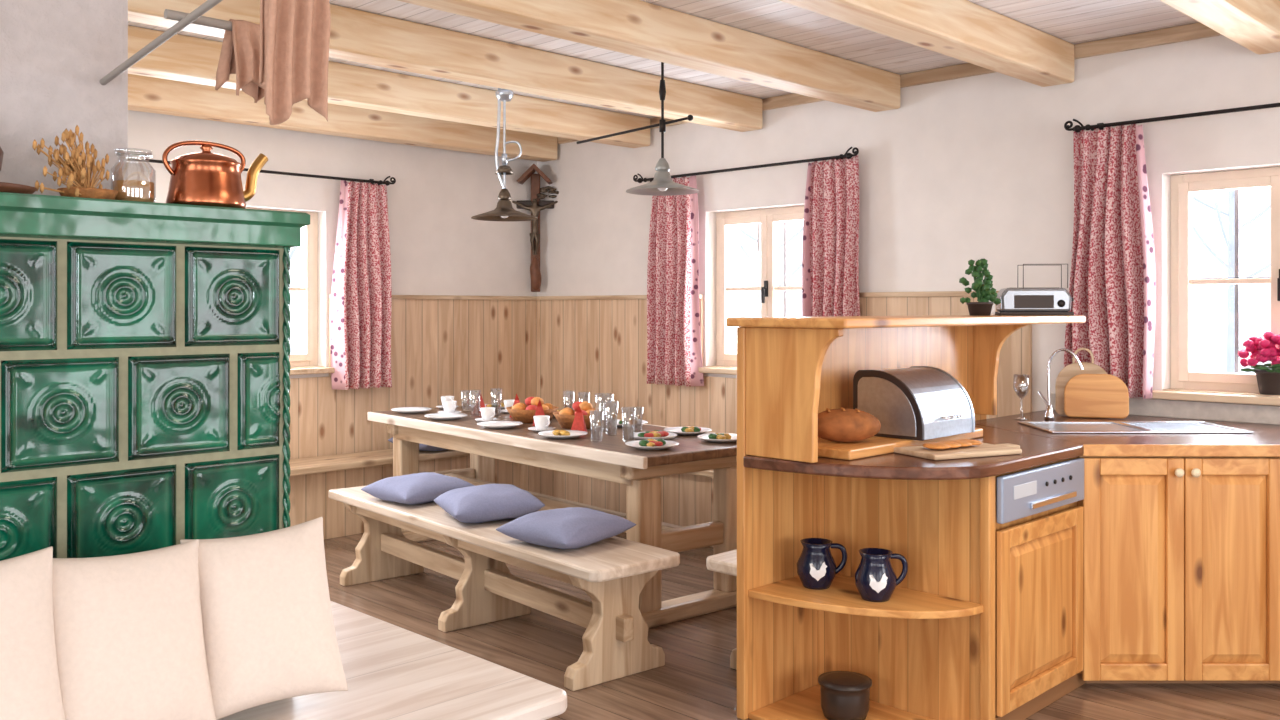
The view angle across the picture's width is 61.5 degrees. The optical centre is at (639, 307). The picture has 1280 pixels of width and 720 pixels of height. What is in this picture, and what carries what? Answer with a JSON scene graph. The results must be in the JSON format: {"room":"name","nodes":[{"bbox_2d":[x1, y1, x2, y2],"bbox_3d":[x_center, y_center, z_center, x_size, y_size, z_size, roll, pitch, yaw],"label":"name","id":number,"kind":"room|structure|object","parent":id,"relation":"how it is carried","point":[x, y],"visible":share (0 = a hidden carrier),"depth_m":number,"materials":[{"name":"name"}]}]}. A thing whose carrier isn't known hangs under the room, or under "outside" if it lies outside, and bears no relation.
{"room":"traditional dwelling","nodes":[
{"label":"traditional dwelling","id":0,"kind":"room"},
{"bbox_2d":[0,0,127,195],"bbox_3d":[-2.403,-0.764,2.299,0.750,1.029,2.253,0,0,45],"label":"wall pier","id":1,"kind":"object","parent":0,"point":[55,55],"visible":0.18,"depth_m":2.71,"materials":[{"name":"paint"}]},
{"bbox_2d":[99,0,231,84],"bbox_3d":[-1.460,-0.643,2.068,0.912,0.135,1.560,0,0,45],"label":"drying rack","id":2,"kind":"object","parent":1,"relation":"attached to","point":[195,17],"visible":0.73,"depth_m":2.47,"materials":[{"name":"grey"}]},
{"bbox_2d":[215,19,265,104],"bbox_3d":[-0.923,-0.575,2.542,0.090,0.200,0.135,0,0,45],"label":"hand towel","id":3,"kind":"object","parent":2,"relation":"hanging from","point":[240,51],"visible":0.64,"depth_m":2.52,"materials":[{"name":"brown fabric"}]},
{"bbox_2d":[259,0,330,124],"bbox_3d":[-0.710,-0.542,2.203,0.090,0.351,0.156,0,0,45],"label":"hand towel","id":4,"kind":"object","parent":2,"relation":"hanging from","point":[294,34],"visible":1,"depth_m":2.18,"materials":[{"name":"brown fabric"}]},
{"bbox_2d":[128,110,536,377],"bbox_3d":[-3.656,0.060,5.494,0.340,2.680,7.800,0,0,45],"label":"wall","id":5,"kind":"structure","parent":0,"point":[437,248],"depth_m":7.28,"materials":[{"name":"white paint"}]},
{"bbox_2d":[128,157,395,185],"bbox_3d":[-2.341,-0.825,6.485,0.117,0.100,1.948,0,0,45],"label":"curtain rod","id":6,"kind":"object","parent":5,"relation":"attached to","point":[372,181],"depth_m":6.72,"materials":[{"name":"black metal"}]},
{"bbox_2d":[246,208,317,366],"bbox_3d":[-2.464,-0.120,6.636,0.070,0.998,0.998,0,0,45],"label":"frame","id":7,"kind":"object","parent":5,"relation":"attached to","point":[314,215],"visible":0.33,"depth_m":6.95,"materials":[{"name":"paint"}]},
{"bbox_2d":[289,218,312,360],"bbox_3d":[-2.283,-0.120,6.782,0.050,0.918,0.456,0,0,45],"label":"casement","id":8,"kind":"object","parent":5,"relation":"attached to","point":[307,288],"visible":0.32,"depth_m":6.91,"materials":[{"name":"paint"}]},
{"bbox_2d":[290,367,334,374],"bbox_3d":[-2.344,0.398,6.516,0.069,0.035,1.098,0,0,45],"label":"sill","id":9,"kind":"structure","parent":5,"relation":"attached to","point":[299,371],"depth_m":6.75,"materials":[{"name":"brown wood"}]},
{"bbox_2d":[330,180,391,389],"bbox_3d":[-1.789,-0.153,6.976,0.425,1.347,0.114,0,0,-45],"label":"curtain","id":10,"kind":"object","parent":5,"relation":"attached to","point":[361,292],"visible":1,"depth_m":6.95,"materials":[{"name":"pink fabric"}]},
{"bbox_2d":[289,294,536,458],"bbox_3d":[-2.787,0.646,6.095,0.037,1.468,5.678,0,0,45],"label":"panel","id":11,"kind":"object","parent":5,"relation":"attached to","point":[460,349],"depth_m":7.43,"materials":[{"name":"beige wood"}]},
{"bbox_2d":[128,0,1198,117],"bbox_3d":[-0.375,-1.355,2.213,9.540,0.150,8.480,0,0,45],"label":"ceiling","id":12,"kind":"structure","parent":0,"point":[1071,21],"depth_m":4.91,"materials":[{"name":"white wood"}]},
{"bbox_2d":[128,74,556,161],"bbox_3d":[-3.405,-1.185,5.229,0.170,0.189,7.759,0,0,45],"label":"ceiling beam","id":13,"kind":"structure","parent":12,"relation":"attached to","point":[145,93],"depth_m":6.66,"materials":[{"name":"beige wood"}]},
{"bbox_2d":[128,25,649,147],"bbox_3d":[-2.728,-1.185,4.551,0.170,0.189,7.759,0,0,45],"label":"ceiling beam","id":14,"kind":"structure","parent":12,"relation":"attached to","point":[183,58],"depth_m":5.96,"materials":[{"name":"beige wood"}]},
{"bbox_2d":[128,0,762,131],"bbox_3d":[-2.050,-1.185,3.874,0.170,0.189,7.759,0,0,45],"label":"ceiling beam","id":15,"kind":"structure","parent":12,"relation":"attached to","point":[358,36],"depth_m":5.13,"materials":[{"name":"beige wood"}]},
{"bbox_2d":[471,88,537,220],"bbox_3d":[-0.757,-0.888,6.003,0.370,0.781,0.370,0,0,45],"label":"pendant lamp","id":16,"kind":"object","parent":12,"relation":"hanging from","point":[504,211],"visible":0.92,"depth_m":5.99,"materials":[{"name":"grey metal"}]},
{"bbox_2d":[498,188,510,199],"bbox_3d":[-0.757,-0.634,6.003,0.076,0.072,0.076,0,0,45],"label":"socket","id":17,"kind":"object","parent":16,"relation":"attached to","point":[504,194],"depth_m":5.98,"materials":[{"name":"brown metal"}]},
{"bbox_2d":[576,62,698,195],"bbox_3d":[-0.041,-0.931,5.556,0.805,0.696,0.370,0,0,45],"label":"pendant lamp","id":18,"kind":"object","parent":12,"relation":"hanging from","point":[662,184],"visible":0.88,"depth_m":5.39,"materials":[{"name":"grey metal"}]},
{"bbox_2d":[655,158,669,170],"bbox_3d":[0.113,-0.719,5.402,0.076,0.072,0.076,0,0,45],"label":"socket","id":19,"kind":"object","parent":18,"relation":"attached to","point":[662,164],"depth_m":5.38,"materials":[{"name":"grey metal"}]},
{"bbox_2d":[398,0,899,111],"bbox_3d":[-1.373,-1.185,3.196,0.170,0.189,7.759,0,0,45],"label":"ceiling beam","id":20,"kind":"structure","parent":12,"relation":"attached to","point":[639,28],"depth_m":4.70,"materials":[{"name":"beige wood"}]},
{"bbox_2d":[779,0,1073,86],"bbox_3d":[-0.695,-1.185,2.519,0.170,0.189,7.759,0,0,45],"label":"ceiling beam","id":21,"kind":"structure","parent":12,"relation":"attached to","point":[964,30],"depth_m":4.50,"materials":[{"name":"beige wood"}]},
{"bbox_2d":[1160,0,1279,54],"bbox_3d":[-0.018,-1.185,1.842,0.170,0.189,7.759,0,0,45],"label":"ceiling beam","id":22,"kind":"structure","parent":12,"relation":"attached to","point":[1254,25],"depth_m":4.12,"materials":[{"name":"beige wood"}]},
{"bbox_2d":[324,511,1279,719],"bbox_3d":[-0.389,1.460,2.199,9.540,0.120,8.440,0,0,45],"label":"floor","id":23,"kind":"structure","parent":0,"point":[696,681],"depth_m":4.23,"materials":[{"name":"brown wood"}]},
{"bbox_2d":[0,192,309,560],"bbox_3d":[-1.844,0.576,2.531,1.019,1.648,1.771,0,0,45],"label":"stove","id":24,"kind":"object","parent":23,"relation":"on","point":[145,351],"visible":0.59,"depth_m":2.53,"materials":[{"name":"tile"}]},
{"bbox_2d":[0,182,36,193],"bbox_3d":[-1.496,-0.259,2.372,0.290,0.022,0.290,0,0,45],"label":"wooden tray","id":25,"kind":"object","parent":24,"relation":"on","point":[4,187],"visible":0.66,"depth_m":2.35,"materials":[{"name":"brown wood"}]},
{"bbox_2d":[32,125,118,199],"bbox_3d":[-1.322,-0.339,2.519,0.138,0.182,0.187,0,0,45],"label":"bunch","id":26,"kind":"object","parent":24,"relation":"on","point":[76,165],"visible":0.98,"depth_m":2.50,"materials":[{"name":"plant"}]},
{"bbox_2d":[57,187,118,199],"bbox_3d":[-1.305,-0.263,2.542,0.130,0.030,0.130,0,0,45],"label":"bowl","id":27,"kind":"object","parent":24,"relation":"on","point":[84,192],"depth_m":2.49,"materials":[{"name":"wood"}]},
{"bbox_2d":[113,180,153,201],"bbox_3d":[-1.241,-0.319,2.634,0.100,0.138,0.100,0,0,45],"label":"glass jar","id":28,"kind":"object","parent":24,"relation":"on","point":[129,190],"visible":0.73,"depth_m":2.60,"materials":[{"name":"glass"}]},
{"bbox_2d":[162,140,267,208],"bbox_3d":[-1.091,-0.338,2.766,0.238,0.181,0.192,0,0,-13],"label":"copper kettle","id":29,"kind":"object","parent":24,"relation":"on","point":[204,178],"visible":0.96,"depth_m":2.70,"materials":[{"name":"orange metal"}]},
{"bbox_2d":[219,601,566,719],"bbox_3d":[-1.563,1.160,2.348,1.670,0.480,2.310,0,0,45],"label":"bench","id":30,"kind":"object","parent":23,"relation":"on","point":[392,672],"visible":0.38,"depth_m":2.60,"materials":[{"name":"brown wood"}]},
{"bbox_2d":[0,546,65,719],"bbox_3d":[-1.285,0.693,2.042,0.352,0.415,0.201,0,0,-38],"label":"throw pillow","id":31,"kind":"object","parent":30,"relation":"on","point":[30,689],"visible":1,"depth_m":2.07,"materials":[{"name":"beige fabric"}]},
{"bbox_2d":[53,539,215,719],"bbox_3d":[-1.075,0.704,2.249,0.348,0.389,0.197,0,0,-42],"label":"throw pillow","id":32,"kind":"object","parent":30,"relation":"on","point":[129,637],"visible":0.85,"depth_m":2.21,"materials":[{"name":"beige fabric"}]},
{"bbox_2d":[180,517,347,719],"bbox_3d":[-0.856,0.703,2.454,0.338,0.401,0.196,0,0,-32],"label":"throw pillow","id":33,"kind":"object","parent":30,"relation":"on","point":[269,633],"visible":0.9,"depth_m":2.40,"materials":[{"name":"beige fabric"}]},
{"bbox_2d":[289,449,712,546],"bbox_3d":[-0.813,1.170,5.593,3.460,0.460,3.560,0,0,45],"label":"bench","id":34,"kind":"object","parent":23,"relation":"on","point":[686,498],"visible":0.06,"depth_m":6.60,"materials":[{"name":"brown wood"}]},
{"bbox_2d":[388,437,447,450],"bbox_3d":[-1.379,0.870,7.106,0.403,0.137,0.403,0,0,39],"label":"seat cushion","id":35,"kind":"object","parent":34,"relation":"on","point":[422,447],"visible":0.21,"depth_m":6.92,"materials":[{"name":"blue fabric"}]},
{"bbox_2d":[328,486,679,690],"bbox_3d":[-0.721,1.170,4.837,0.449,0.460,2.260,0,0,-40],"label":"bench","id":36,"kind":"object","parent":23,"relation":"on","point":[613,571],"visible":0.96,"depth_m":4.40,"materials":[{"name":"brown wood"}]},
{"bbox_2d":[361,472,474,504],"bbox_3d":[-1.088,0.882,5.273,0.403,0.134,0.403,0,0,-45],"label":"seat cushion","id":37,"kind":"object","parent":36,"relation":"on","point":[424,487],"visible":0.9,"depth_m":5.16,"materials":[{"name":"blue fabric"}]},
{"bbox_2d":[434,484,544,522],"bbox_3d":[-0.680,0.872,4.819,0.403,0.155,0.403,0,0,-24],"label":"seat cushion","id":38,"kind":"object","parent":36,"relation":"on","point":[486,502],"visible":0.96,"depth_m":4.68,"materials":[{"name":"blue fabric"}]},
{"bbox_2d":[496,507,636,548],"bbox_3d":[-0.297,0.880,4.331,0.403,0.130,0.403,0,0,42],"label":"seat cushion","id":39,"kind":"object","parent":36,"relation":"on","point":[569,527],"visible":1,"depth_m":4.22,"materials":[{"name":"blue fabric"}]},
{"bbox_2d":[367,405,736,627],"bbox_3d":[-0.486,1.012,5.747,0.852,0.776,2.570,0,0,-40],"label":"dining table","id":40,"kind":"object","parent":23,"relation":"on","point":[602,453],"visible":0.46,"depth_m":5.01,"materials":[{"name":"brown wood"}]},
{"bbox_2d":[391,407,431,413],"bbox_3d":[-1.365,0.613,6.420,0.240,0.021,0.240,0,0,45],"label":"dinner plate","id":41,"kind":"object","parent":40,"relation":"on","point":[407,410],"visible":1,"depth_m":6.47,"materials":[{"name":"white ceramic"}]},
{"bbox_2d":[424,413,466,419],"bbox_3d":[-1.092,0.613,6.049,0.240,0.021,0.240,0,0,45],"label":"dinner plate","id":42,"kind":"object","parent":40,"relation":"on","point":[437,416],"visible":1,"depth_m":6.09,"materials":[{"name":"white ceramic"}]},
{"bbox_2d":[438,401,461,412],"bbox_3d":[-1.118,0.586,6.314,0.140,0.075,0.140,0,0,45],"label":"coffee cup","id":43,"kind":"object","parent":40,"relation":"on","point":[449,406],"visible":0.87,"depth_m":6.29,"materials":[{"name":"white ceramic"}]},
{"bbox_2d":[473,391,484,413],"bbox_3d":[-0.952,0.553,6.381,0.080,0.140,0.050,0,0,-29],"label":"paper napkin","id":44,"kind":"object","parent":40,"relation":"on","point":[479,403],"visible":0.73,"depth_m":6.37,"materials":[{"name":"red paper"}]},
{"bbox_2d":[475,407,499,421],"bbox_3d":[-0.835,0.586,5.899,0.140,0.075,0.140,0,0,45],"label":"coffee cup","id":45,"kind":"object","parent":40,"relation":"on","point":[487,413],"visible":0.96,"depth_m":5.87,"materials":[{"name":"white ceramic"}]},
{"bbox_2d":[477,421,522,428],"bbox_3d":[-0.732,0.613,5.620,0.240,0.021,0.240,0,0,45],"label":"dinner plate","id":46,"kind":"object","parent":40,"relation":"on","point":[489,424],"visible":1,"depth_m":5.66,"materials":[{"name":"white ceramic"}]},
{"bbox_2d":[499,400,514,412],"bbox_3d":[-0.770,0.586,6.397,0.140,0.075,0.140,0,0,45],"label":"coffee cup","id":47,"kind":"object","parent":40,"relation":"on","point":[507,403],"visible":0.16,"depth_m":6.36,"materials":[{"name":"white ceramic"}]},
{"bbox_2d":[506,396,558,422],"bbox_3d":[-0.592,0.556,5.920,0.290,0.134,0.290,0,0,45],"label":"fruit basket","id":48,"kind":"object","parent":40,"relation":"on","point":[520,412],"visible":0.85,"depth_m":5.84,"materials":[{"name":"wicker"}]},
{"bbox_2d":[528,415,555,431],"bbox_3d":[-0.498,0.586,5.450,0.140,0.075,0.140,0,0,45],"label":"coffee cup","id":49,"kind":"object","parent":40,"relation":"on","point":[542,422],"visible":1,"depth_m":5.42,"materials":[{"name":"white ceramic"}]},
{"bbox_2d":[538,429,587,438],"bbox_3d":[-0.372,0.605,5.191,0.240,0.036,0.240,0,0,45],"label":"dinner plate","id":50,"kind":"object","parent":40,"relation":"on","point":[554,434],"visible":1,"depth_m":5.16,"materials":[{"name":"white ceramic"}]},
{"bbox_2d":[571,406,586,431],"bbox_3d":[-0.304,0.553,5.381,0.080,0.140,0.050,0,0,16],"label":"paper napkin","id":51,"kind":"object","parent":40,"relation":"on","point":[578,423],"visible":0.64,"depth_m":5.37,"materials":[{"name":"red paper"}]},
{"bbox_2d":[553,401,607,428],"bbox_3d":[-0.312,0.556,5.633,0.290,0.134,0.290,0,0,45],"label":"bread basket","id":52,"kind":"object","parent":40,"relation":"on","point":[593,417],"visible":0.82,"depth_m":5.56,"materials":[{"name":"wicker"}]},
{"bbox_2d":[603,418,647,426],"bbox_3d":[-0.079,0.605,5.697,0.240,0.037,0.240,0,0,45],"label":"dinner plate","id":53,"kind":"object","parent":40,"relation":"on","point":[626,422],"visible":1,"depth_m":5.65,"materials":[{"name":"white ceramic"}]},
{"bbox_2d":[625,438,678,449],"bbox_3d":[0.054,0.606,4.792,0.240,0.036,0.240,0,0,45],"label":"dinner plate","id":54,"kind":"object","parent":40,"relation":"on","point":[649,444],"visible":1,"depth_m":4.78,"materials":[{"name":"white ceramic"}]},
{"bbox_2d":[629,430,676,439],"bbox_3d":[0.064,0.607,5.138,0.230,0.034,0.230,0,0,45],"label":"serving platter","id":55,"kind":"object","parent":40,"relation":"on","point":[656,434],"visible":0.99,"depth_m":5.09,"materials":[{"name":"white ceramic"}]},
{"bbox_2d":[664,426,711,434],"bbox_3d":[0.237,0.605,5.336,0.240,0.037,0.240,0,0,45],"label":"dinner plate","id":56,"kind":"object","parent":40,"relation":"on","point":[687,430],"visible":0.99,"depth_m":5.31,"materials":[{"name":"white ceramic"}]},
{"bbox_2d":[697,433,736,442],"bbox_3d":[0.389,0.605,5.046,0.240,0.036,0.240,0,0,45],"label":"dinner plate","id":57,"kind":"object","parent":40,"relation":"on","point":[715,437],"visible":0.93,"depth_m":5.01,"materials":[{"name":"white ceramic"}]},
{"bbox_2d":[706,549,736,669],"bbox_3d":[0.866,1.170,4.479,1.500,0.460,0.306,0,0,-45],"label":"bench","id":58,"kind":"object","parent":23,"relation":"on","point":[726,562],"visible":0.06,"depth_m":4.02,"materials":[{"name":"brown wood"}]},
{"bbox_2d":[726,315,1085,719],"bbox_3d":[1.200,0.716,4.032,0.775,1.368,1.800,0,0,45],"label":"base cabinet","id":59,"kind":"object","parent":23,"relation":"on","point":[984,621],"depth_m":3.67,"materials":[{"name":"brown wood"}]},
{"bbox_2d":[797,538,846,589],"bbox_3d":[0.616,0.881,3.710,0.154,0.155,0.136,0,0,-32],"label":"ceramic jug","id":60,"kind":"object","parent":59,"relation":"in","point":[817,569],"visible":1,"depth_m":3.66,"materials":[{"name":"blue ceramic"}]},
{"bbox_2d":[818,671,871,719],"bbox_3d":[0.693,1.315,3.635,0.179,0.128,0.179,0,0,-6],"label":"pot","id":61,"kind":"object","parent":59,"relation":"in","point":[845,695],"visible":1,"depth_m":3.58,"materials":[{"name":"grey ceramic"}]},
{"bbox_2d":[855,548,907,601],"bbox_3d":[0.785,0.881,3.554,0.154,0.155,0.136,0,0,-32],"label":"ceramic jug","id":62,"kind":"object","parent":59,"relation":"on","point":[876,580],"visible":1,"depth_m":3.51,"materials":[{"name":"blue ceramic"}]},
{"bbox_2d":[853,366,974,440],"bbox_3d":[1.023,0.344,3.981,0.305,0.240,0.379,0,0,45],"label":"bread box","id":63,"kind":"object","parent":59,"relation":"on","point":[921,403],"visible":0.97,"depth_m":3.88,"materials":[{"name":"metal"}]},
{"bbox_2d":[894,439,1021,459],"bbox_3d":[1.121,0.479,3.706,0.450,0.040,0.220,0,0,-25],"label":"cutting board","id":64,"kind":"object","parent":59,"relation":"on","point":[962,448],"visible":1,"depth_m":3.64,"materials":[{"name":"brown wood"}]},
{"bbox_2d":[959,259,1000,315],"bbox_3d":[1.391,-0.086,4.414,0.156,0.234,0.156,0,0,26],"label":"potted herb","id":65,"kind":"object","parent":59,"relation":"on","point":[983,307],"visible":1,"depth_m":4.38,"materials":[{"name":"green plant"}]},
{"bbox_2d":[966,302,993,315],"bbox_3d":[1.393,0.004,4.405,0.106,0.055,0.106,0,0,45],"label":"pot","id":66,"kind":"object","parent":65,"relation":"attached to","point":[975,308],"depth_m":4.37,"materials":[{"name":"brown ceramic"}]},
{"bbox_2d":[995,264,1073,314],"bbox_3d":[1.676,-0.077,4.567,0.315,0.216,0.150,0,0,7],"label":"toaster","id":67,"kind":"object","parent":59,"relation":"on","point":[1014,301],"visible":0.97,"depth_m":4.50,"materials":[{"name":"grey metal"}]},
{"bbox_2d":[975,393,1279,683],"bbox_3d":[2.863,0.911,3.587,3.624,0.979,1.275,0,0,45],"label":"kitchen base cabinet","id":68,"kind":"object","parent":23,"relation":"on","point":[1181,531],"visible":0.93,"depth_m":3.94,"materials":[{"name":"brown wood"}]},
{"bbox_2d":[818,407,880,441],"bbox_3d":[0.708,0.406,3.720,0.248,0.117,0.143,0,0,5],"label":"bread loaf","id":69,"kind":"object","parent":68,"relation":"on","point":[837,425],"visible":0.87,"depth_m":3.67,"materials":[{"name":"brown food"}]},
{"bbox_2d":[1055,348,1106,414],"bbox_3d":[2.052,0.341,4.976,0.240,0.312,0.080,0,0,23],"label":"chopping board","id":70,"kind":"object","parent":68,"relation":"on","point":[1068,372],"visible":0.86,"depth_m":4.99,"materials":[{"name":"brown wood"}]},
{"bbox_2d":[1064,374,1128,418],"bbox_3d":[2.069,0.399,4.877,0.270,0.197,0.062,0,0,20],"label":"chopping board","id":71,"kind":"object","parent":68,"relation":"on","point":[1085,395],"visible":1,"depth_m":4.87,"materials":[{"name":"brown wood"}]},
{"bbox_2d":[975,410,1279,444],"bbox_3d":[2.859,0.520,3.583,3.625,0.040,1.245,0,0,45],"label":"countertop","id":72,"kind":"structure","parent":68,"relation":"on","point":[1263,434],"depth_m":4.25,"materials":[{"name":"brown wood"}]},
{"bbox_2d":[1017,421,1252,432],"bbox_3d":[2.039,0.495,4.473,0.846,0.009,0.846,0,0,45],"label":"sink","id":73,"kind":"object","parent":68,"relation":"in","point":[1048,426],"depth_m":4.47,"materials":[{"name":"silver metal"}]},
{"bbox_2d":[1038,348,1082,420],"bbox_3d":[1.844,0.338,4.760,0.073,0.321,0.220,0,0,-35],"label":"kitchen faucet","id":74,"kind":"object","parent":73,"relation":"on","point":[1049,415],"depth_m":4.76,"materials":[{"name":"silver metal"}]},
{"bbox_2d":[537,35,1279,424],"bbox_3d":[2.489,0.060,5.105,9.580,2.680,0.340,0,0,45],"label":"wall","id":75,"kind":"structure","parent":0,"point":[977,167],"depth_m":5.70,"materials":[{"name":"white paint"}]},
{"bbox_2d":[512,164,558,291],"bbox_3d":[-0.776,-0.589,7.945,0.404,0.939,0.150,0,0,0],"label":"crucifix","id":76,"kind":"object","parent":75,"relation":"attached to","point":[535,205],"visible":0.98,"depth_m":7.95,"materials":[{"name":"brown wood"}]},
{"bbox_2d":[698,367,736,374],"bbox_3d":[0.703,0.398,6.601,0.958,0.035,0.069,0,0,45],"label":"sill","id":77,"kind":"structure","parent":75,"relation":"attached to","point":[731,371],"depth_m":6.77,"materials":[{"name":"brown wood"}]},
{"bbox_2d":[633,147,858,182],"bbox_3d":[0.616,-0.855,6.654,1.788,0.100,0.118,0,0,45],"label":"curtain rod","id":78,"kind":"object","parent":75,"relation":"attached to","point":[847,155],"visible":0.97,"depth_m":6.47,"materials":[{"name":"black metal"}]},
{"bbox_2d":[647,175,703,386],"bbox_3d":[0.215,-0.178,7.000,0.456,1.357,0.115,0,0,45],"label":"curtain","id":79,"kind":"object","parent":78,"relation":"hanging from","point":[674,353],"visible":0.96,"depth_m":6.98,"materials":[{"name":"pink fabric"}]},
{"bbox_2d":[802,155,859,316],"bbox_3d":[1.094,-0.178,6.117,0.414,1.357,0.115,0,0,45],"label":"curtain","id":80,"kind":"object","parent":78,"relation":"hanging from","point":[830,248],"visible":0.69,"depth_m":6.11,"materials":[{"name":"fabric"}]},
{"bbox_2d":[745,223,760,316],"bbox_3d":[0.742,-0.246,7.007,0.125,0.603,0.018,0,0,45],"label":"muntin","id":81,"kind":"object","parent":75,"relation":"in","point":[759,224],"depth_m":6.97,"materials":[{"name":"grey wood"}]},
{"bbox_2d":[716,206,803,366],"bbox_3d":[0.824,-0.120,6.721,0.858,0.998,0.070,0,0,45],"label":"frame","id":82,"kind":"object","parent":75,"relation":"attached to","point":[796,209],"visible":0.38,"depth_m":6.97,"materials":[{"name":"paint"}]},
{"bbox_2d":[719,215,766,360],"bbox_3d":[0.667,-0.120,6.842,0.386,0.918,0.050,0,0,45],"label":"casement","id":83,"kind":"object","parent":82,"relation":"in","point":[724,223],"visible":0.65,"depth_m":6.94,"materials":[{"name":"paint"}]},
{"bbox_2d":[764,212,803,316],"bbox_3d":[0.934,-0.120,6.565,0.401,0.918,0.065,0,0,45],"label":"casement","id":84,"kind":"object","parent":82,"relation":"in","point":[772,220],"depth_m":6.66,"materials":[{"name":"paint"}]},
{"bbox_2d":[778,221,787,316],"bbox_3d":[0.915,-0.247,6.834,0.071,0.602,0.018,0,0,45],"label":"muntin","id":85,"kind":"object","parent":75,"relation":"in","point":[785,268],"depth_m":6.82,"materials":[{"name":"grey wood"}]},
{"bbox_2d":[536,291,1031,433],"bbox_3d":[0.587,0.646,6.739,3.860,1.468,0.037,0,0,45],"label":"panel","id":86,"kind":"object","parent":75,"relation":"attached to","point":[594,352],"depth_m":7.36,"materials":[{"name":"beige wood"}]},
{"bbox_2d":[557,22,1221,144],"bbox_3d":[2.361,-1.244,4.970,8.890,0.068,0.028,0,0,45],"label":"trim","id":87,"kind":"structure","parent":75,"relation":"attached to","point":[1194,31],"depth_m":5.19,"materials":[{"name":"brown wood"}]},
{"bbox_2d":[1064,124,1155,398],"bbox_3d":[2.188,-0.223,5.022,0.414,1.267,0.114,0,0,45],"label":"curtain","id":88,"kind":"object","parent":75,"relation":"attached to","point":[1113,277],"visible":0.91,"depth_m":4.99,"materials":[{"name":"pink fabric"}]},
{"bbox_2d":[1050,393,1279,424],"bbox_3d":[3.309,0.460,4.030,3.620,0.080,0.020,0,0,45],"label":"backsplash","id":89,"kind":"structure","parent":75,"relation":"attached to","point":[1231,412],"depth_m":4.80,"materials":[{"name":"tile"}]},
{"bbox_2d":[1064,103,1279,131],"bbox_3d":[2.709,-0.855,4.561,1.808,0.100,0.117,0,0,45],"label":"curtain rod","id":90,"kind":"object","parent":75,"relation":"attached to","point":[1077,128],"depth_m":4.85,"materials":[{"name":"black metal"}]},
{"bbox_2d":[1150,390,1279,405],"bbox_3d":[2.711,0.398,4.592,1.038,0.035,0.069,0,0,45],"label":"sill","id":91,"kind":"structure","parent":75,"relation":"attached to","point":[1156,394],"depth_m":4.72,"materials":[{"name":"brown wood"}]},
{"bbox_2d":[1163,388,1279,395],"bbox_3d":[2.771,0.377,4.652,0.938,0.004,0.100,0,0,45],"label":"sill","id":92,"kind":"structure","parent":75,"relation":"attached to","point":[1169,389],"depth_m":4.83,"materials":[{"name":"brown wood"}]},
{"bbox_2d":[1238,331,1279,394],"bbox_3d":[2.725,0.237,4.642,0.262,0.274,0.189,0,0,45],"label":"potted cyclamen","id":93,"kind":"object","parent":92,"relation":"on","point":[1263,350],"visible":1,"depth_m":4.62,"materials":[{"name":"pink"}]},
{"bbox_2d":[1254,370,1279,394],"bbox_3d":[2.740,0.322,4.663,0.130,0.105,0.130,0,0,45],"label":"pot","id":94,"kind":"object","parent":93,"relation":"attached to","point":[1268,381],"depth_m":4.62,"materials":[{"name":"brown ceramic"}]},
{"bbox_2d":[1170,166,1279,392],"bbox_3d":[2.832,-0.120,4.713,0.938,0.998,0.070,0,0,45],"label":"frame","id":95,"kind":"object","parent":75,"relation":"attached to","point":[1269,171],"visible":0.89,"depth_m":5.00,"materials":[{"name":"paint"}]},
{"bbox_2d":[1178,175,1279,384],"bbox_3d":[2.662,-0.120,4.848,0.426,0.918,0.050,0,0,45],"label":"casement","id":96,"kind":"object","parent":75,"relation":"attached to","point":[1185,190],"visible":0.85,"depth_m":4.92,"materials":[{"name":"paint"}]},
{"bbox_2d":[1192,189,1270,278],"bbox_3d":[2.749,-0.342,4.999,0.330,0.411,0.018,0,0,45],"label":"muntin","id":97,"kind":"object","parent":75,"relation":"in","point":[1237,276],"depth_m":4.97,"materials":[{"name":"grey wood"}]},
{"bbox_2d":[1235,284,1239,372],"bbox_3d":[2.770,0.095,4.979,0.017,0.408,0.018,0,0,45],"label":"muntin","id":98,"kind":"object","parent":75,"relation":"in","point":[1237,286],"depth_m":4.97,"materials":[{"name":"grey wood"}]},
{"label":"outside","id":99,"kind":"structure","parent":0,"visible":0},
{"bbox_2d":[290,343,1270,373],"bbox_3d":[0.000,2.200,14.142,100.000,0.200,100.000,0,0,45],"label":"snowy ground","id":100,"kind":"structure","parent":99,"point":[1203,360],"depth_m":43.84,"materials":[{"name":"white snow"}]},
{"bbox_2d":[740,228,802,285],"bbox_3d":[4.048,-1.900,34.506,2.574,8.007,2.911,0,0,2],"label":"frosted tree","id":101,"kind":"object","parent":100,"relation":"on","point":[741,230],"visible":0.18,"depth_m":34.33,"materials":[{"name":"white"}]},
{"bbox_2d":[1192,189,1270,372],"bbox_3d":[16.725,-2.400,30.361,2.888,9.006,3.268,0,0,2],"label":"frosted tree","id":102,"kind":"object","parent":100,"relation":"on","point":[1230,242],"visible":0.31,"depth_m":30.02,"materials":[{"name":"white"}]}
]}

